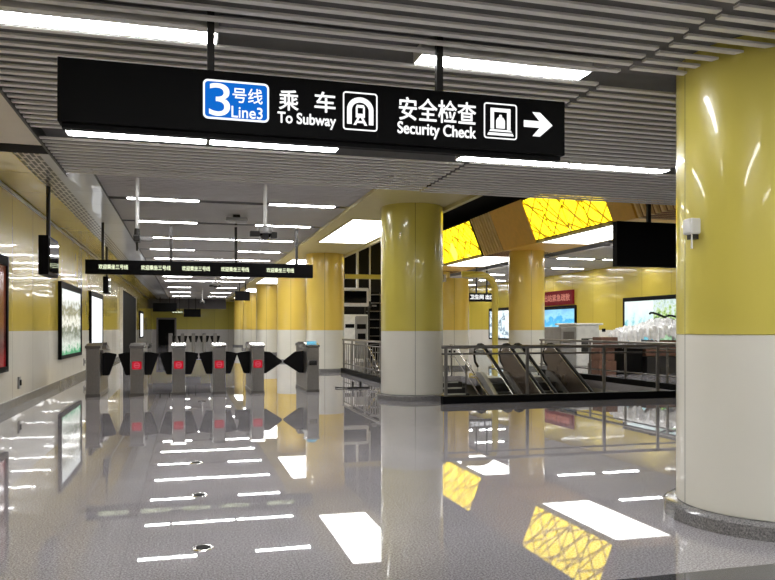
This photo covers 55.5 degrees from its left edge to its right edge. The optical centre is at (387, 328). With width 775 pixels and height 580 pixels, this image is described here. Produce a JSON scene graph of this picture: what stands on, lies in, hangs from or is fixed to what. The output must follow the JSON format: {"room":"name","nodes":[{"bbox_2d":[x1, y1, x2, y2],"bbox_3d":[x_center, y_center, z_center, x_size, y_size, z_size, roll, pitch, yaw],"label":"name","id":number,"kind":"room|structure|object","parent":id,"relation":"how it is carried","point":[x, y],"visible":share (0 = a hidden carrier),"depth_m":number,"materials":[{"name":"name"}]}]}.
{"room":"metro station","nodes":[
{"label":"metro station","id":0,"kind":"room"},
{"bbox_2d":[0,186,151,403],"bbox_3d":[-11.140,-0.525,29.095,0.200,3.850,74.000,0,0,-15],"label":"wall","id":1,"kind":"structure","parent":0,"point":[33,297],"depth_m":15.41,"materials":[{"name":"beige tile"}]},
{"bbox_2d":[0,254,8,372],"bbox_3d":[-6.004,-0.250,10.776,0.080,1.940,3.550,0,0,-15],"label":"poster lightbox","id":2,"kind":"object","parent":1,"relation":"attached to","point":[4,260],"visible":1,"depth_m":12.33,"materials":[{"name":"black metal"}]},
{"bbox_2d":[0,264,5,366],"bbox_3d":[-6.018,-0.215,10.772,0.050,1.690,3.370,0,0,-15],"label":"poster","id":3,"kind":"object","parent":2,"relation":"attached to","point":[2,266],"depth_m":12.20,"materials":[{"name":"red paper"}]},
{"bbox_2d":[0,93,40,144],"bbox_3d":[-2.428,-1.985,0.504,1.580,0.190,14.250,0,0,-15],"label":"trim","id":4,"kind":"structure","parent":1,"relation":"attached to","point":[13,130],"depth_m":6.97,"materials":[{"name":"beige paint"}]},
{"bbox_2d":[0,143,47,153],"bbox_3d":[-4.349,-2.342,7.557,1.580,0.916,0.370,0,0,-15],"label":"trim","id":5,"kind":"structure","parent":1,"relation":"attached to","point":[4,147],"depth_m":7.68,"materials":[{"name":"black metal"}]},
{"bbox_2d":[58,281,81,359],"bbox_3d":[-8.376,-0.210,19.483,0.080,1.900,3.600,0,0,-15],"label":"poster lightbox","id":6,"kind":"object","parent":1,"relation":"attached to","point":[69,296],"visible":1,"depth_m":19.16,"materials":[{"name":"black metal"}]},
{"bbox_2d":[62,288,80,354],"bbox_3d":[-8.390,-0.175,19.480,0.050,1.650,3.420,0,0,-15],"label":"poster","id":7,"kind":"object","parent":6,"relation":"attached to","point":[71,298],"depth_m":19.49,"materials":[{"name":"multicoloured paper"}]},
{"bbox_2d":[0,181,148,298],"bbox_3d":[-11.019,-2.410,29.128,0.050,0.040,74.000,0,0,-15],"label":"trim","id":8,"kind":"structure","parent":1,"relation":"attached to","point":[2,184],"depth_m":15.80,"materials":[{"name":"silver metal"}]},
{"bbox_2d":[0,343,151,413],"bbox_3d":[-11.029,1.325,29.125,0.030,0.150,74.000,0,0,-15],"label":"baseboard","id":9,"kind":"structure","parent":1,"relation":"attached to","point":[15,402],"depth_m":15.26,"materials":[{"name":"stone"}]},
{"bbox_2d":[0,152,156,298],"bbox_3d":[-12.743,-2.600,36.235,0.860,0.300,59.380,0,0,-15],"label":"trim","id":10,"kind":"structure","parent":1,"relation":"attached to","point":[14,173],"depth_m":14.48,"materials":[{"name":"yellow paint"}]},
{"bbox_2d":[89,291,102,342],"bbox_3d":[-9.874,-0.240,24.983,0.080,1.960,3.400,0,0,-15],"label":"poster lightbox","id":11,"kind":"object","parent":1,"relation":"attached to","point":[95,299],"visible":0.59,"depth_m":24.60,"materials":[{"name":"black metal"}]},
{"bbox_2d":[92,296,101,342],"bbox_3d":[-9.889,-0.205,24.979,0.050,1.710,3.220,0,0,-15],"label":"poster","id":12,"kind":"object","parent":11,"relation":"attached to","point":[96,300],"depth_m":24.87,"materials":[{"name":"grey paper"}]},
{"bbox_2d":[120,287,135,352],"bbox_3d":[-13.868,-0.270,39.338,0.320,3.340,10.800,0,0,-15],"label":"door","id":13,"kind":"structure","parent":1,"relation":"in","point":[127,302],"depth_m":38.09,"materials":[{"name":"black metal"}]},
{"bbox_2d":[120,278,135,297],"bbox_3d":[-13.926,-2.175,39.322,0.200,0.550,10.800,0,0,-15],"label":"trim","id":14,"kind":"structure","parent":1,"relation":"attached to","point":[127,288],"depth_m":38.48,"materials":[{"name":"yellow paint"}]},
{"bbox_2d":[148,298,225,308],"bbox_3d":[-16.276,-2.050,59.929,6.100,0.800,0.200,0,0,-15],"label":"hanging sign","id":15,"kind":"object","parent":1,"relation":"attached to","point":[210,303],"depth_m":59.95,"materials":[{"name":"black metal"}]},
{"bbox_2d":[618,564,774,579],"bbox_3d":[5.953,1.500,5.161,20.600,0.200,0.430,0,0,-15],"label":"floor","id":16,"kind":"structure","parent":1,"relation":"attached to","point":[758,572],"depth_m":4.18,"materials":[{"name":"stone"}]},
{"bbox_2d":[152,302,233,344],"bbox_3d":[-11.051,-1.750,67.572,20.600,6.300,0.200,0,0,-15],"label":"wall","id":17,"kind":"structure","parent":0,"point":[219,321],"depth_m":66.03,"materials":[{"name":"yellow paint"}]},
{"bbox_2d":[13,152,159,298],"bbox_3d":[-12.164,-2.605,36.392,0.340,0.290,59.380,0,0,-15],"label":"trim","id":18,"kind":"structure","parent":17,"relation":"attached to","point":[35,163],"depth_m":13.88,"materials":[{"name":"metal"}]},
{"bbox_2d":[38,186,58,277],"bbox_3d":[-5.856,-1.730,12.734,0.175,1.640,0.950,0,0,-15],"label":"monitor","id":19,"kind":"object","parent":18,"relation":"hanging from","point":[48,247],"visible":0.87,"depth_m":12.47,"materials":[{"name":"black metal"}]},
{"bbox_2d":[39,154,168,298],"bbox_3d":[-11.720,-2.600,36.513,0.580,0.300,59.380,0,0,-15],"label":"trim","id":20,"kind":"structure","parent":17,"relation":"attached to","point":[87,190],"depth_m":15.09,"materials":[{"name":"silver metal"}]},
{"bbox_2d":[156,318,175,344],"bbox_3d":[-19.543,0.200,65.076,1.700,2.400,0.130,0,0,-15],"label":"door","id":21,"kind":"structure","parent":17,"relation":"in","point":[164,326],"depth_m":65.01,"materials":[{"name":"black metal"}]},
{"bbox_2d":[317,218,380,243],"bbox_3d":[-0.710,-2.450,18.774,1.420,0.020,4.580,0,0,-15],"label":"soffit light","id":22,"kind":"object","parent":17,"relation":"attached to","point":[354,231],"visible":0.72,"depth_m":18.82,"materials":[{"name":"beige paint"}]},
{"bbox_2d":[320,236,376,243],"bbox_3d":[-1.104,-2.452,20.221,1.336,0.012,1.430,0,0,-15],"label":"diffuser","id":23,"kind":"object","parent":22,"relation":"attached to","point":[327,239],"depth_m":20.11,"materials":[{"name":"white plastic"}]},
{"bbox_2d":[329,228,380,236],"bbox_3d":[-0.710,-2.452,18.774,1.336,0.012,1.430,0,0,-15],"label":"diffuser","id":24,"kind":"object","parent":22,"relation":"attached to","point":[345,232],"depth_m":18.66,"materials":[{"name":"white plastic"}]},
{"bbox_2d":[341,220,380,229],"bbox_3d":[-0.316,-2.452,17.326,1.336,0.012,1.430,0,0,-15],"label":"diffuser","id":25,"kind":"object","parent":22,"relation":"attached to","point":[353,224],"depth_m":17.23,"materials":[{"name":"white plastic"}]},
{"bbox_2d":[226,185,488,301],"bbox_3d":[-6.235,-3.655,38.598,1.980,2.390,58.240,0,0,-15],"label":"trim","id":26,"kind":"structure","parent":17,"relation":"attached to","point":[371,209],"depth_m":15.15,"materials":[{"name":"beige paint"}]},
{"bbox_2d":[93,169,376,298],"bbox_3d":[-9.381,-2.665,37.741,4.540,0.130,58.240,0,0,-15],"label":"ceiling","id":27,"kind":"structure","parent":0,"point":[115,197],"depth_m":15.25,"materials":[{"name":"grey metal"}]},
{"bbox_2d":[103,247,110,294],"bbox_3d":[-8.409,-1.800,22.066,0.155,1.500,0.800,0,0,-15],"label":"monitor","id":28,"kind":"object","parent":27,"relation":"hanging from","point":[106,280],"visible":0.76,"depth_m":21.72,"materials":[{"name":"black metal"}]},
{"bbox_2d":[133,178,152,250],"bbox_3d":[-3.959,-1.859,11.944,0.300,1.179,0.270,0,0,-15],"label":"security camera","id":29,"kind":"object","parent":27,"relation":"attached to","point":[137,238],"visible":1,"depth_m":11.92,"materials":[{"name":"white paint"}]},
{"bbox_2d":[153,297,176,311],"bbox_3d":[-16.966,-1.960,56.093,1.750,1.280,0.160,0,0,-15],"label":"hanging sign","id":30,"kind":"object","parent":27,"relation":"hanging from","point":[157,307],"visible":0.92,"depth_m":56.03,"materials":[{"name":"black metal"}]},
{"bbox_2d":[184,298,200,316],"bbox_3d":[-15.407,-1.775,58.072,1.300,1.650,0.160,0,0,-15],"label":"hanging sign","id":31,"kind":"object","parent":27,"relation":"hanging from","point":[188,312],"visible":0.93,"depth_m":58.00,"materials":[{"name":"black metal"}]},
{"bbox_2d":[85,222,312,277],"bbox_3d":[-4.384,-1.930,17.531,5.242,1.340,0.146,0,0,-15],"label":"gate sign","id":32,"kind":"object","parent":27,"relation":"hanging from","point":[92,266],"visible":1,"depth_m":17.43,"materials":[{"name":"black metal"}]},
{"bbox_2d":[235,283,249,300],"bbox_3d":[-7.772,-2.060,39.423,0.789,1.080,0.160,0,0,-15],"label":"hanging sign","id":33,"kind":"object","parent":27,"relation":"hanging from","point":[239,295],"visible":0.93,"depth_m":39.35,"materials":[{"name":"black metal"}]},
{"bbox_2d":[249,184,276,239],"bbox_3d":[-2.106,-1.982,12.486,0.460,0.934,0.260,0,0,-15],"label":"security camera","id":34,"kind":"object","parent":27,"relation":"attached to","point":[265,232],"visible":1,"depth_m":12.46,"materials":[{"name":"white paint"}]},
{"bbox_3d":[-8.992,-2.555,36.313,4.540,0.030,51.920,0,0,-15],"label":"trim","id":35,"kind":"structure","parent":27,"relation":"attached to","visible":0},
{"bbox_2d":[126,197,198,201],"bbox_3d":[-4.253,-2.496,13.973,1.320,0.088,0.190,0,0,-15],"label":"ceiling light","id":36,"kind":"object","parent":35,"relation":"attached to","point":[140,198],"visible":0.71,"depth_m":13.94,"materials":[{"name":"white plastic"}]},
{"bbox_2d":[344,242,380,313],"bbox_3d":[-1.433,-1.700,37.025,2.500,6.200,0.200,0,0,-15],"label":"window","id":37,"kind":"structure","parent":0,"point":[350,261],"depth_m":36.99,"materials":[{"name":"black glass"}]},
{"bbox_2d":[68,165,675,199],"bbox_3d":[5.151,-3.440,11.488,18.820,2.920,0.060,0,0,-15],"label":"wall","id":38,"kind":"structure","parent":0,"point":[68,165],"depth_m":9.96,"materials":[{"name":"black paint"}]},
{"bbox_2d":[0,74,67,176],"bbox_3d":[-1.847,-2.020,1.414,0.020,0.320,15.700,0,0,-15],"label":"trim","id":39,"kind":"structure","parent":38,"relation":"attached to","point":[36,131],"depth_m":6.91,"materials":[{"name":"paint"}]},
{"bbox_2d":[0,344,774,579],"bbox_3d":[-1.298,1.500,31.776,20.600,0.200,74.400,0,0,-15],"label":"floor","id":40,"kind":"structure","parent":0,"point":[331,483],"depth_m":6.46,"materials":[{"name":"grey tile"}]},
{"bbox_2d":[85,342,116,396],"bbox_3d":[-6.161,0.850,15.993,0.560,1.100,1.740,0,0,-15],"label":"gate","id":41,"kind":"object","parent":40,"relation":"on","point":[99,362],"visible":1,"depth_m":15.17,"materials":[{"name":"metal"}]},
{"bbox_2d":[118,342,157,395],"bbox_3d":[-5.456,0.850,16.185,0.820,1.100,1.740,0,0,-15],"label":"gate","id":42,"kind":"object","parent":40,"relation":"on","point":[138,363],"visible":1,"depth_m":15.40,"materials":[{"name":"metal"}]},
{"bbox_2d":[159,342,197,394],"bbox_3d":[-4.646,0.850,16.406,0.820,1.100,1.740,0,0,-15],"label":"gate","id":43,"kind":"object","parent":40,"relation":"on","point":[177,363],"visible":1,"depth_m":15.61,"materials":[{"name":"metal"}]},
{"bbox_2d":[199,342,236,393],"bbox_3d":[-3.835,0.850,16.627,0.820,1.100,1.740,0,0,-15],"label":"gate","id":44,"kind":"object","parent":40,"relation":"on","point":[219,362],"visible":1,"depth_m":15.83,"materials":[{"name":"metal"}]},
{"bbox_2d":[233,299,242,345],"bbox_3d":[-11.889,-0.530,60.036,1.440,3.860,1.440,0,0,-15],"label":"pillar","id":45,"kind":"structure","parent":40,"relation":"on","point":[238,305],"depth_m":59.44,"materials":[{"name":"yellow paint"}]},
{"bbox_2d":[242,293,255,349],"bbox_3d":[-9.307,-0.530,50.634,1.440,3.860,1.440,0,0,-15],"label":"pillar","id":46,"kind":"structure","parent":40,"relation":"on","point":[249,307],"depth_m":50.04,"materials":[{"name":"yellow paint"}]},
{"bbox_2d":[237,342,281,393],"bbox_3d":[-2.957,0.850,16.866,1.000,1.100,1.740,0,0,-15],"label":"gate","id":47,"kind":"object","parent":40,"relation":"on","point":[254,361],"visible":1,"depth_m":16.15,"materials":[{"name":"metal"}]},
{"bbox_2d":[256,284,276,353],"bbox_3d":[-6.725,-0.530,41.232,1.440,3.860,1.440,0,0,-15],"label":"pillar","id":48,"kind":"structure","parent":40,"relation":"on","point":[266,294],"depth_m":40.67,"materials":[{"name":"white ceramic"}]},
{"bbox_2d":[277,278,305,361],"bbox_3d":[-4.143,-0.530,31.830,1.440,3.860,1.440,0,0,-15],"label":"pillar","id":49,"kind":"structure","parent":40,"relation":"on","point":[291,292],"depth_m":31.27,"materials":[{"name":"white paint"}]},
{"bbox_2d":[283,341,319,391],"bbox_3d":[-2.089,0.838,17.102,0.740,1.125,1.740,0,0,-15],"label":"gate","id":50,"kind":"object","parent":40,"relation":"on","point":[305,360],"visible":1,"depth_m":16.43,"materials":[{"name":"metal"}]},
{"bbox_2d":[306,253,343,372],"bbox_3d":[-2.067,-0.530,24.363,1.440,3.860,1.440,0,0,-15],"label":"pillar","id":51,"kind":"structure","parent":40,"relation":"on","point":[325,290],"depth_m":23.80,"materials":[{"name":"yellow stone"}]},
{"bbox_2d":[344,272,445,281],"bbox_3d":[0.229,-1.765,25.144,3.660,0.250,0.300,0,0,-15],"label":"beam","id":52,"kind":"structure","parent":51,"relation":"attached to","point":[346,276],"depth_m":24.78,"materials":[{"name":"yellow metal"}]},
{"bbox_2d":[344,314,367,360],"bbox_3d":[-1.536,0.375,33.194,1.140,2.050,0.940,0,0,-15],"label":"ticket machine","id":53,"kind":"object","parent":40,"relation":"on","point":[355,325],"visible":0.64,"depth_m":32.77,"materials":[{"name":"white plastic"}]},
{"bbox_2d":[341,339,380,382],"bbox_3d":[-0.342,0.854,19.781,0.150,1.092,8.350,0,0,-15],"label":"railing","id":54,"kind":"object","parent":40,"relation":"on","point":[364,375],"visible":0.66,"depth_m":20.96,"materials":[{"name":"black metal"}]},
{"bbox_2d":[365,292,380,358],"bbox_3d":[-0.598,-0.150,33.905,0.786,3.100,0.740,0,0,-15],"label":"shelving unit","id":55,"kind":"object","parent":40,"relation":"on","point":[374,315],"visible":0.39,"depth_m":34.22,"materials":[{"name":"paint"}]},
{"bbox_2d":[377,203,443,400],"bbox_3d":[0.496,-0.530,14.956,1.440,3.860,1.440,0,0,-15],"label":"pillar","id":56,"kind":"structure","parent":40,"relation":"on","point":[411,233],"depth_m":14.40,"materials":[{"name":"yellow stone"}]},
{"bbox_2d":[366,346,488,395],"bbox_3d":[1.553,2.686,18.608,2.820,4.428,7.110,0,0,-15],"label":"staircase","id":57,"kind":"structure","parent":40,"relation":"on","point":[455,388],"depth_m":21.18,"materials":[{"name":"metal"}]},
{"bbox_2d":[443,278,471,368],"bbox_3d":[2.305,-0.200,26.539,1.440,3.200,1.440,0,0,-15],"label":"pillar","id":58,"kind":"structure","parent":40,"relation":"on","point":[455,290],"depth_m":25.95,"materials":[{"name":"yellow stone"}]},
{"bbox_2d":[461,271,497,363],"bbox_3d":[3.300,-0.314,26.049,1.402,3.428,0.357,0,0,-8],"label":"frame","id":59,"kind":"object","parent":40,"relation":"on","point":[464,274],"visible":0.79,"depth_m":26.02,"materials":[{"name":"yellow paint"}]},
{"bbox_2d":[472,343,544,394],"bbox_3d":[3.753,2.839,18.331,0.940,4.881,7.400,0,0,-15],"label":"escalator","id":60,"kind":"object","parent":40,"relation":"on","point":[512,380],"visible":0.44,"depth_m":20.25,"materials":[{"name":"metal"}]},
{"bbox_2d":[509,250,546,368],"bbox_3d":[4.967,-0.700,26.280,1.440,4.200,1.440,0,0,-15],"label":"pillar","id":61,"kind":"structure","parent":40,"relation":"on","point":[526,267],"depth_m":25.73,"materials":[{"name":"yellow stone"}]},
{"bbox_2d":[514,343,593,392],"bbox_3d":[4.988,2.839,18.668,1.180,4.881,7.400,0,0,-15],"label":"escalator","id":62,"kind":"object","parent":40,"relation":"on","point":[564,378],"visible":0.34,"depth_m":20.54,"materials":[{"name":"metal"}]},
{"bbox_2d":[441,344,675,403],"bbox_3d":[4.036,0.854,14.594,6.260,1.092,0.150,0,0,-15],"label":"railing","id":63,"kind":"object","parent":40,"relation":"on","point":[463,399],"visible":0.68,"depth_m":14.34,"materials":[{"name":"black metal"}]},
{"bbox_2d":[545,323,602,366],"bbox_3d":[7.068,0.590,28.174,1.750,1.620,1.550,0,0,-15],"label":"scanner","id":64,"kind":"object","parent":40,"relation":"on","point":[570,331],"visible":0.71,"depth_m":27.47,"materials":[{"name":"grey plastic"}]},
{"bbox_2d":[591,360,615,374],"bbox_3d":[6.676,1.188,22.857,0.600,0.423,0.603,0,0,-15],"label":"carton","id":65,"kind":"object","parent":40,"relation":"on","point":[610,365],"visible":0.6,"depth_m":22.60,"materials":[{"name":"cardboard"}]},
{"bbox_2d":[591,348,613,360],"bbox_3d":[6.686,0.786,22.860,0.520,0.378,0.503,0,0,-15],"label":"carton","id":66,"kind":"object","parent":65,"relation":"on","point":[609,356],"visible":0.78,"depth_m":22.66,"materials":[{"name":"cardboard"}]},
{"bbox_2d":[593,337,617,344],"bbox_3d":[6.755,0.421,22.853,0.550,0.348,0.553,0,0,-15],"label":"carton","id":67,"kind":"object","parent":66,"relation":"on","point":[594,338],"visible":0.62,"depth_m":22.61,"materials":[{"name":"paint"}]},
{"bbox_2d":[608,317,675,348],"bbox_3d":[8.296,0.134,23.222,2.555,1.016,1.212,0,0,-15],"label":"plastic sheet","id":68,"kind":"object","parent":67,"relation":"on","point":[657,328],"visible":0.77,"depth_m":22.71,"materials":[{"name":"white plastic"}]},
{"bbox_2d":[539,339,675,389],"bbox_3d":[5.893,0.854,19.381,0.150,1.092,8.100,0,0,-15],"label":"railing","id":69,"kind":"object","parent":40,"relation":"on","point":[669,386],"visible":0.64,"depth_m":18.72,"materials":[{"name":"black metal"}]},
{"bbox_2d":[614,348,641,373],"bbox_3d":[7.495,0.910,23.030,0.660,0.980,0.730,0,0,-15],"label":"crate","id":70,"kind":"object","parent":40,"relation":"on","point":[634,360],"visible":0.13,"depth_m":22.73,"materials":[{"name":"black metal"}]},
{"bbox_2d":[642,356,675,373],"bbox_3d":[8.487,1.125,23.249,1.230,0.550,0.830,0,0,-15],"label":"crate","id":71,"kind":"object","parent":40,"relation":"on","point":[648,362],"visible":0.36,"depth_m":22.84,"materials":[{"name":"paint"}]},
{"bbox_2d":[641,340,675,355],"bbox_3d":[8.457,0.594,23.265,1.150,0.493,0.753,0,0,-15],"label":"carton","id":72,"kind":"object","parent":71,"relation":"on","point":[643,354],"visible":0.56,"depth_m":22.89,"materials":[{"name":"cardboard"}]},
{"bbox_2d":[664,30,774,541],"bbox_3d":[2.827,-0.297,5.486,1.440,3.395,1.440,0,0,-15],"label":"pillar","id":73,"kind":"structure","parent":40,"relation":"on","point":[725,106],"depth_m":5.07,"materials":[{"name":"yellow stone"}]},
{"bbox_2d":[683,218,700,248],"bbox_3d":[2.196,-0.685,5.303,0.095,0.220,0.100,0,0,-15],"label":"wall sensor","id":74,"kind":"object","parent":73,"relation":"attached to","point":[691,226],"visible":1,"depth_m":5.26,"materials":[{"name":"white plastic"}]},
{"bbox_2d":[0,0,774,204],"bbox_3d":[6.390,-2.050,3.555,20.600,0.100,15.900,0,0,-15],"label":"ceiling","id":75,"kind":"structure","parent":0,"point":[624,80],"depth_m":5.30,"materials":[{"name":"grey metal"}]},
{"bbox_2d":[0,0,218,43],"bbox_3d":[-1.734,-1.925,4.606,1.315,0.088,0.190,0,0,-15],"label":"ceiling light","id":76,"kind":"object","parent":75,"relation":"attached to","point":[6,16],"visible":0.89,"depth_m":4.56,"materials":[{"name":"white plastic"}]},
{"bbox_2d":[65,130,206,143],"bbox_3d":[-2.452,-1.925,7.240,1.315,0.088,0.190,0,0,-15],"label":"ceiling light","id":77,"kind":"object","parent":75,"relation":"attached to","point":[71,133],"visible":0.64,"depth_m":7.23,"materials":[{"name":"white plastic"}]},
{"bbox_2d":[209,140,338,151],"bbox_3d":[-1.164,-1.925,7.591,1.315,0.088,0.190,0,0,-15],"label":"ceiling light","id":78,"kind":"object","parent":75,"relation":"attached to","point":[211,142],"visible":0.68,"depth_m":7.59,"materials":[{"name":"white plastic"}]},
{"bbox_2d":[57,11,564,162],"bbox_3d":[-0.357,-1.633,4.780,3.288,0.895,0.128,0,0,-15],"label":"direction sign","id":79,"kind":"object","parent":75,"relation":"hanging from","point":[101,96],"visible":1,"depth_m":4.67,"materials":[{"name":"black metal"}]},
{"bbox_2d":[413,44,592,79],"bbox_3d":[0.842,-1.925,5.308,1.315,0.088,0.190,0,0,-15],"label":"ceiling light","id":80,"kind":"object","parent":75,"relation":"attached to","point":[418,58],"visible":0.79,"depth_m":5.27,"materials":[{"name":"white plastic"}]},
{"bbox_2d":[415,55,589,79],"bbox_3d":[0.842,-1.883,5.308,1.291,0.003,0.170,0,0,-15],"label":"diffuser","id":81,"kind":"object","parent":80,"relation":"attached to","point":[448,61],"depth_m":5.29,"materials":[{"name":"white plastic"}]},
{"bbox_2d":[455,156,569,166],"bbox_3d":[1.412,-1.925,8.293,1.315,0.088,0.190,0,0,-15],"label":"ceiling light","id":82,"kind":"object","parent":75,"relation":"attached to","point":[560,163],"visible":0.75,"depth_m":8.27,"materials":[{"name":"white plastic"}]},
{"bbox_2d":[563,157,670,172],"bbox_3d":[2.700,-1.925,8.644,1.315,0.088,0.190,0,0,-15],"label":"ceiling light","id":83,"kind":"object","parent":75,"relation":"attached to","point":[573,164],"visible":0.75,"depth_m":8.58,"materials":[{"name":"white plastic"}]},
{"bbox_2d":[565,164,668,172],"bbox_3d":[2.700,-1.883,8.644,1.291,0.003,0.170,0,0,-15],"label":"diffuser","id":84,"kind":"object","parent":83,"relation":"attached to","point":[618,167],"depth_m":8.63,"materials":[{"name":"white plastic"}]},
{"bbox_2d":[443,192,526,229],"bbox_3d":[-0.958,-4.850,40.036,9.200,0.100,58.240,0,0,-15],"label":"ceiling","id":85,"kind":"structure","parent":0,"point":[483,204],"depth_m":29.32,"materials":[{"name":"black paint"}]},
{"bbox_2d":[344,252,368,306],"bbox_3d":[-1.320,-2.850,27.746,1.225,4.000,0.265,0,0,-15],"label":"display","id":86,"kind":"object","parent":85,"relation":"hanging from","point":[353,297],"visible":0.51,"depth_m":27.69,"materials":[{"name":"white plastic"}]},
{"bbox_2d":[469,267,491,301],"bbox_3d":[4.194,-3.035,32.814,1.243,3.630,0.124,0,0,-15],"label":"hanging sign","id":87,"kind":"object","parent":85,"relation":"hanging from","point":[473,297],"visible":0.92,"depth_m":32.76,"materials":[{"name":"black metal"}]},
{"bbox_2d":[613,204,675,267],"bbox_3d":[4.796,-2.960,13.143,1.671,3.720,0.140,0,0,-15],"label":"screen","id":88,"kind":"object","parent":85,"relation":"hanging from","point":[648,244],"visible":0.53,"depth_m":13.01,"materials":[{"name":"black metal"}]},
{"bbox_2d":[450,245,612,287],"bbox_3d":[4.222,-2.610,41.416,4.480,0.020,57.962,0,0,-15],"label":"ceiling","id":89,"kind":"structure","parent":0,"point":[605,252],"depth_m":29.74,"materials":[{"name":"grey metal"}]},
{"bbox_2d":[450,240,612,276],"bbox_3d":[4.301,-2.825,41.469,4.700,0.150,58.240,0,0,-15],"label":"ceiling","id":90,"kind":"structure","parent":0,"point":[601,244],"depth_m":26.46,"materials":[{"name":"grey metal"}]},
{"bbox_2d":[462,383,618,394],"bbox_3d":[3.121,3.850,18.314,5.950,4.500,7.700,0,0,-15],"label":"wall","id":91,"kind":"structure","parent":0,"point":[471,390],"depth_m":22.03,"materials":[{"name":"grey paint"}]},
{"bbox_2d":[469,267,675,350],"bbox_3d":[8.543,-0.750,34.457,0.200,4.300,74.000,0,0,-15],"label":"wall","id":92,"kind":"structure","parent":0,"point":[599,294],"depth_m":31.81,"materials":[{"name":"yellow ceramic"}]},
{"bbox_2d":[34,0,677,164],"bbox_3d":[7.027,-1.990,4.262,18.600,0.010,10.980,0,0,-15],"label":"trim","id":93,"kind":"structure","parent":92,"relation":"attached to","point":[624,69],"depth_m":5.03,"materials":[{"name":"grey metal"}]},
{"bbox_2d":[489,307,508,339],"bbox_3d":[6.463,-0.300,41.560,0.080,1.800,3.600,0,0,-15],"label":"poster lightbox","id":94,"kind":"object","parent":92,"relation":"attached to","point":[503,313],"visible":0.59,"depth_m":41.46,"materials":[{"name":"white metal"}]},
{"bbox_2d":[545,289,573,305],"bbox_3d":[8.159,-1.485,35.286,0.104,0.670,3.000,0,0,-15],"label":"wall sign","id":95,"kind":"object","parent":92,"relation":"attached to","point":[564,297],"visible":1,"depth_m":35.01,"materials":[{"name":"red"}]},
{"bbox_2d":[545,305,576,326],"bbox_3d":[8.197,-0.325,35.192,0.080,1.550,3.200,0,0,-15],"label":"poster lightbox","id":96,"kind":"object","parent":92,"relation":"attached to","point":[568,313],"visible":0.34,"depth_m":35.03,"materials":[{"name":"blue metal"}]},
{"bbox_2d":[623,294,675,340],"bbox_3d":[10.143,-0.305,28.053,0.080,1.910,4.000,0,0,-15],"label":"poster lightbox","id":97,"kind":"object","parent":92,"relation":"attached to","point":[636,310],"visible":0.34,"depth_m":28.42,"materials":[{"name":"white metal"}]},
{"bbox_2d":[625,300,652,340],"bbox_3d":[9.903,-0.270,28.988,0.050,1.660,1.890,0,0,-15],"label":"poster","id":98,"kind":"object","parent":97,"relation":"attached to","point":[636,311],"depth_m":29.04,"materials":[{"name":"multicoloured paper"}]},
{"bbox_2d":[653,299,675,339],"bbox_3d":[10.408,-0.270,27.135,0.050,1.660,1.910,0,0,-15],"label":"poster","id":99,"kind":"object","parent":97,"relation":"attached to","point":[664,307],"depth_m":27.34,"materials":[{"name":"multicoloured paper"}]},
{"bbox_3d":[1.087,-3.440,40.614,2.794,1.280,58.200,0,0,-15],"label":"trim","id":100,"kind":"structure","parent":0,"visible":0},
{"bbox_2d":[443,266,480,270],"bbox_3d":[3.019,-3.425,33.523,3.050,1.350,2.500,0,0,-15],"label":"trim","id":101,"kind":"structure","parent":100,"relation":"attached to","point":[445,268],"depth_m":33.45,"materials":[{"name":"orange paint"}]},
{"bbox_2d":[443,220,508,266],"bbox_3d":[3.926,-3.425,30.194,2.999,1.350,4.400,0,0,-15],"label":"light panel","id":102,"kind":"object","parent":100,"relation":"attached to","point":[461,246],"visible":0.55,"depth_m":29.49,"materials":[{"name":"yellow"}]},
{"bbox_2d":[448,257,508,266],"bbox_3d":[3.926,-2.765,30.194,1.650,0.030,4.200,0,0,-15],"label":"diffuser","id":103,"kind":"object","parent":102,"relation":"attached to","point":[480,261],"depth_m":30.44,"materials":[{"name":"white plastic"}]},
{"bbox_2d":[470,212,552,256],"bbox_3d":[4.767,-3.425,27.106,3.050,1.350,2.000,0,0,-15],"label":"trim","id":104,"kind":"structure","parent":100,"relation":"attached to","point":[483,225],"depth_m":26.77,"materials":[{"name":"paint"}]},
{"bbox_2d":[490,200,586,251],"bbox_3d":[5.359,-3.425,24.936,3.050,1.350,2.500,0,0,-15],"label":"trim","id":105,"kind":"structure","parent":100,"relation":"attached to","point":[511,222],"depth_m":24.53,"materials":[{"name":"orange paint"}]},
{"bbox_2d":[522,194,612,244],"bbox_3d":[6.266,-3.425,21.607,2.999,1.350,4.400,0,0,-15],"label":"box","id":106,"kind":"object","parent":100,"relation":"attached to","point":[559,221],"visible":0.48,"depth_m":21.60,"materials":[{"name":"yellow glass"}]},
{"bbox_2d":[542,225,612,243],"bbox_3d":[6.266,-2.765,21.607,1.650,0.030,4.200,0,0,-15],"label":"diffuser","id":107,"kind":"object","parent":106,"relation":"attached to","point":[602,234],"depth_m":22.12,"materials":[{"name":"white plastic"}]},
{"bbox_2d":[606,198,675,222],"bbox_3d":[6.975,-3.425,19.002,3.050,1.350,1.000,0,0,-15],"label":"trim","id":108,"kind":"structure","parent":100,"relation":"attached to","point":[618,211],"depth_m":18.68,"materials":[{"name":"orange paint"}]},
{"bbox_2d":[633,199,675,219],"bbox_3d":[7.357,-3.425,17.603,3.050,1.350,1.900,0,0,-15],"label":"trim","id":109,"kind":"structure","parent":100,"relation":"attached to","point":[667,212],"depth_m":17.83,"materials":[{"name":"paint"}]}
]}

